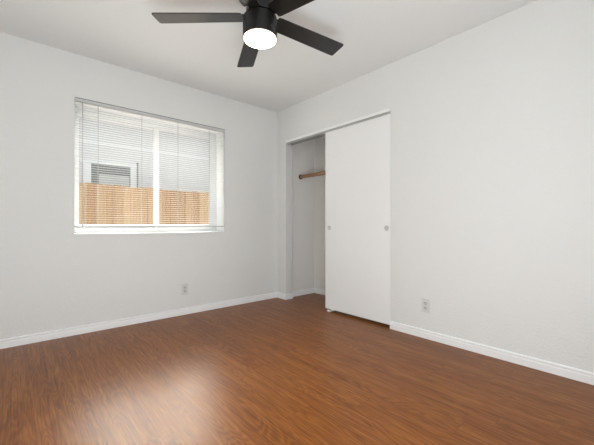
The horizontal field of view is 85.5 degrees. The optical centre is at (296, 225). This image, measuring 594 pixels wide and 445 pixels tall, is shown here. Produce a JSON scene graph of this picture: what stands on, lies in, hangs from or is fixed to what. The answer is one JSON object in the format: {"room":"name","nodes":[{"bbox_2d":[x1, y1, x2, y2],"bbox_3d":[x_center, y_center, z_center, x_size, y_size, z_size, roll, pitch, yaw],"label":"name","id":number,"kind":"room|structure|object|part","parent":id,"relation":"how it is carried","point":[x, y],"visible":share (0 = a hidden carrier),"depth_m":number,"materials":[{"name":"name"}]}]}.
{"room":"empty bedroom","nodes":[
{"label":"empty bedroom","id":0,"kind":"room"},
{"bbox_2d":[0,32,276,339],"bbox_3d":[-1.294,-0.269,3.541,3.862,2.440,0.300,0,0,-41],"label":"wall","id":1,"kind":"structure","parent":0,"point":[53,277],"depth_m":2.89,"materials":[{"name":"paint"}]},
{"bbox_2d":[0,292,276,348],"bbox_3d":[-1.411,0.916,3.231,3.037,0.070,0.013,0,0,-41],"label":"baseboard","id":2,"kind":"structure","parent":1,"relation":"attached to","point":[49,335],"depth_m":3.01,"materials":[{"name":"paint"}]},
{"bbox_2d":[74,96,224,233],"bbox_3d":[-1.476,-0.518,3.363,1.453,1.196,0.279,0,0,-41],"label":"window","id":3,"kind":"structure","parent":1,"relation":"in","point":[218,220],"depth_m":3.43,"materials":[{"name":"white plastic"}]},
{"bbox_3d":[-1.796,-0.508,3.240,0.710,1.078,0.030,0,0,-41],"label":"sash","id":4,"kind":"part","parent":3,"relation":"part of","materials":[{"name":"white plastic"}]},
{"bbox_2d":[75,97,224,226],"bbox_3d":[-1.395,-0.545,3.273,1.437,1.132,0.042,0,0,-41],"label":"window blind","id":5,"kind":"object","parent":3,"relation":"attached to","point":[80,100],"visible":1,"depth_m":3.15,"materials":[{"name":"plastic"}]},
{"bbox_3d":[-1.808,-0.536,2.921,0.002,1.089,0.026,0,0,-41],"label":"ladder cord","id":6,"kind":"part","parent":5,"relation":"part of","materials":[{"name":"white fabric"}]},
{"bbox_3d":[-1.400,0.014,3.279,1.437,0.011,0.018,0,0,-41],"label":"rail","id":7,"kind":"part","parent":5,"relation":"part of","materials":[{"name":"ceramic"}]},
{"bbox_3d":[-1.275,-0.508,3.650,0.675,1.078,0.030,0,0,-41],"label":"sash","id":8,"kind":"part","parent":3,"relation":"part of","materials":[{"name":"white plastic"}]},
{"bbox_2d":[182,284,187,294],"bbox_3d":[-1.194,0.683,3.424,0.070,0.115,0.009,0,0,-41],"label":"wall outlet","id":9,"kind":"object","parent":1,"relation":"attached to","point":[184,286],"visible":1,"depth_m":3.42,"materials":[{"name":"plastic"}]},
{"bbox_2d":[0,0,535,111],"bbox_3d":[0.046,-1.549,2.010,3.862,0.120,4.370,0,0,-41],"label":"ceiling","id":10,"kind":"structure","parent":0,"point":[374,34],"depth_m":2.54,"materials":[{"name":"paint"}]},
{"bbox_2d":[152,0,342,66],"bbox_3d":[-0.187,-1.286,1.912,1.189,0.405,1.209,0,0,-41],"label":"ceiling fan","id":11,"kind":"object","parent":10,"relation":"hanging from","point":[261,26],"visible":1,"depth_m":1.89,"materials":[{"name":"black metal"}]},
{"bbox_3d":[-0.582,-1.231,1.908,0.517,0.006,0.128,0,10,1],"label":"blade","id":12,"kind":"part","parent":11,"relation":"part of","materials":[{"name":"black wood"}]},
{"bbox_3d":[-0.327,-1.231,2.250,0.128,0.006,0.517,-10,3,-17],"label":"blade","id":13,"kind":"part","parent":11,"relation":"part of","materials":[{"name":"black wood"}]},
{"bbox_3d":[-0.335,-1.231,1.559,0.128,0.006,0.517,11,3,18],"label":"blade","id":14,"kind":"part","parent":11,"relation":"part of","materials":[{"name":"black wood"}]},
{"bbox_2d":[244,29,275,48],"bbox_3d":[-0.219,-1.103,1.903,0.191,0.039,0.191,0,0,-41],"label":"diffuser","id":15,"kind":"object","parent":11,"relation":"attached to","point":[255,38],"depth_m":1.87,"materials":[{"name":"white glass"}]},
{"bbox_3d":[0.073,-1.231,1.686,0.517,0.006,0.128,0,-10,37],"label":"blade","id":16,"kind":"part","parent":11,"relation":"part of","materials":[{"name":"black wood"}]},
{"bbox_3d":[0.078,-1.231,2.113,0.517,0.006,0.128,0,-10,-35],"label":"blade","id":17,"kind":"part","parent":11,"relation":"part of","materials":[{"name":"black wood"}]},
{"bbox_2d":[0,293,593,444],"bbox_3d":[0.046,1.011,2.010,3.862,0.120,4.370,0,0,-41],"label":"floor","id":18,"kind":"structure","parent":0,"point":[274,371],"depth_m":1.87,"materials":[{"name":"laminate"}]},
{"bbox_2d":[293,139,313,290],"bbox_3d":[0.078,-0.269,4.468,0.577,2.440,0.112,0,0,-41],"label":"wall","id":19,"kind":"structure","parent":0,"point":[303,153],"depth_m":4.40,"materials":[{"name":"paint"}]},
{"bbox_2d":[293,288,313,296],"bbox_3d":[0.068,0.916,4.377,0.443,0.070,0.013,0,0,-41],"label":"baseboard","id":20,"kind":"structure","parent":19,"relation":"attached to","point":[310,290],"depth_m":4.39,"materials":[{"name":"paint"}]},
{"bbox_2d":[299,171,324,178],"bbox_3d":[0.623,-0.655,3.709,0.068,0.068,1.747,0,0,-41],"label":"closet rod","id":21,"kind":"object","parent":19,"relation":"attached to","point":[321,172],"visible":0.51,"depth_m":4.17,"materials":[{"name":"brown wood"}]},
{"bbox_2d":[314,136,324,289],"bbox_3d":[0.862,-0.269,3.918,0.120,2.440,1.748,0,0,-41],"label":"wall","id":22,"kind":"structure","parent":0,"point":[319,143],"depth_m":4.46,"materials":[{"name":"paint"}]},
{"bbox_2d":[314,288,324,294],"bbox_3d":[0.812,0.916,3.874,0.013,0.070,1.748,0,0,-41],"label":"baseboard","id":23,"kind":"structure","parent":22,"relation":"attached to","point":[316,290],"depth_m":4.44,"materials":[{"name":"paint"}]},
{"bbox_2d":[277,0,593,372],"bbox_3d":[1.081,-0.269,2.796,0.115,2.440,3.950,0,0,-41],"label":"wall","id":24,"kind":"structure","parent":0,"point":[492,121],"depth_m":2.33,"materials":[{"name":"paint"}]},
{"bbox_2d":[277,292,292,299],"bbox_3d":[-0.161,0.916,4.203,0.125,0.070,0.194,0,0,-41],"label":"baseboard","id":25,"kind":"structure","parent":24,"relation":"attached to","point":[279,295],"depth_m":4.14,"materials":[{"name":"paint"}]},
{"bbox_2d":[286,108,389,144],"bbox_3d":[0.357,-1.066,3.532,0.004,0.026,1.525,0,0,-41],"label":"trim","id":26,"kind":"structure","parent":24,"relation":"attached to","point":[388,109],"depth_m":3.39,"materials":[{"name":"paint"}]},
{"bbox_2d":[325,114,389,324],"bbox_3d":[0.601,-0.060,3.292,0.034,1.971,0.831,0,0,-41],"label":"door","id":27,"kind":"structure","parent":24,"relation":"in","point":[357,156],"depth_m":3.24,"materials":[{"name":"paint"}]},
{"bbox_2d":[422,298,429,312],"bbox_3d":[1.081,0.676,2.701,0.009,0.115,0.070,0,0,-41],"label":"wall outlet","id":28,"kind":"object","parent":24,"relation":"attached to","point":[425,302],"visible":1,"depth_m":2.69,"materials":[{"name":"plastic"}]},
{"bbox_2d":[390,321,593,384],"bbox_3d":[1.595,0.916,2.111,0.013,0.070,2.242,0,0,-41],"label":"baseboard","id":29,"kind":"structure","parent":24,"relation":"attached to","point":[576,374],"depth_m":2.27,"materials":[{"name":"paint"}]},
{"label":"outside","id":30,"kind":"structure","parent":0,"visible":0},
{"bbox_3d":[-4.312,1.251,8.873,18.000,0.100,11.700,0,0,-41],"label":"ground","id":31,"kind":"structure","parent":30,"visible":0},
{"bbox_2d":[79,117,208,192],"bbox_3d":[-5.020,-0.854,9.682,14.400,4.110,5.550,0,0,-41],"label":"house","id":32,"kind":"structure","parent":31,"relation":"on","point":[165,182],"depth_m":7.35,"materials":[{"name":"white paint"}]},
{"bbox_3d":[-4.071,-0.770,7.002,1.100,1.182,0.055,0,0,-41],"label":"window casing","id":33,"kind":"part","parent":32,"relation":"part of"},
{"bbox_2d":[99,174,128,185],"bbox_3d":[-4.012,-0.702,7.067,0.590,0.786,0.005,0,0,-41],"label":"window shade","id":34,"kind":"object","parent":32,"relation":"hanging from","point":[119,177],"depth_m":7.06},
{"bbox_2d":[79,182,208,224],"bbox_3d":[-2.261,0.243,6.580,12.068,1.915,0.153,0,0,-41],"label":"wooden fence","id":35,"kind":"object","parent":31,"relation":"on","point":[185,207],"visible":0.12,"depth_m":5.88,"materials":[{"name":"brown wood"}]}
]}

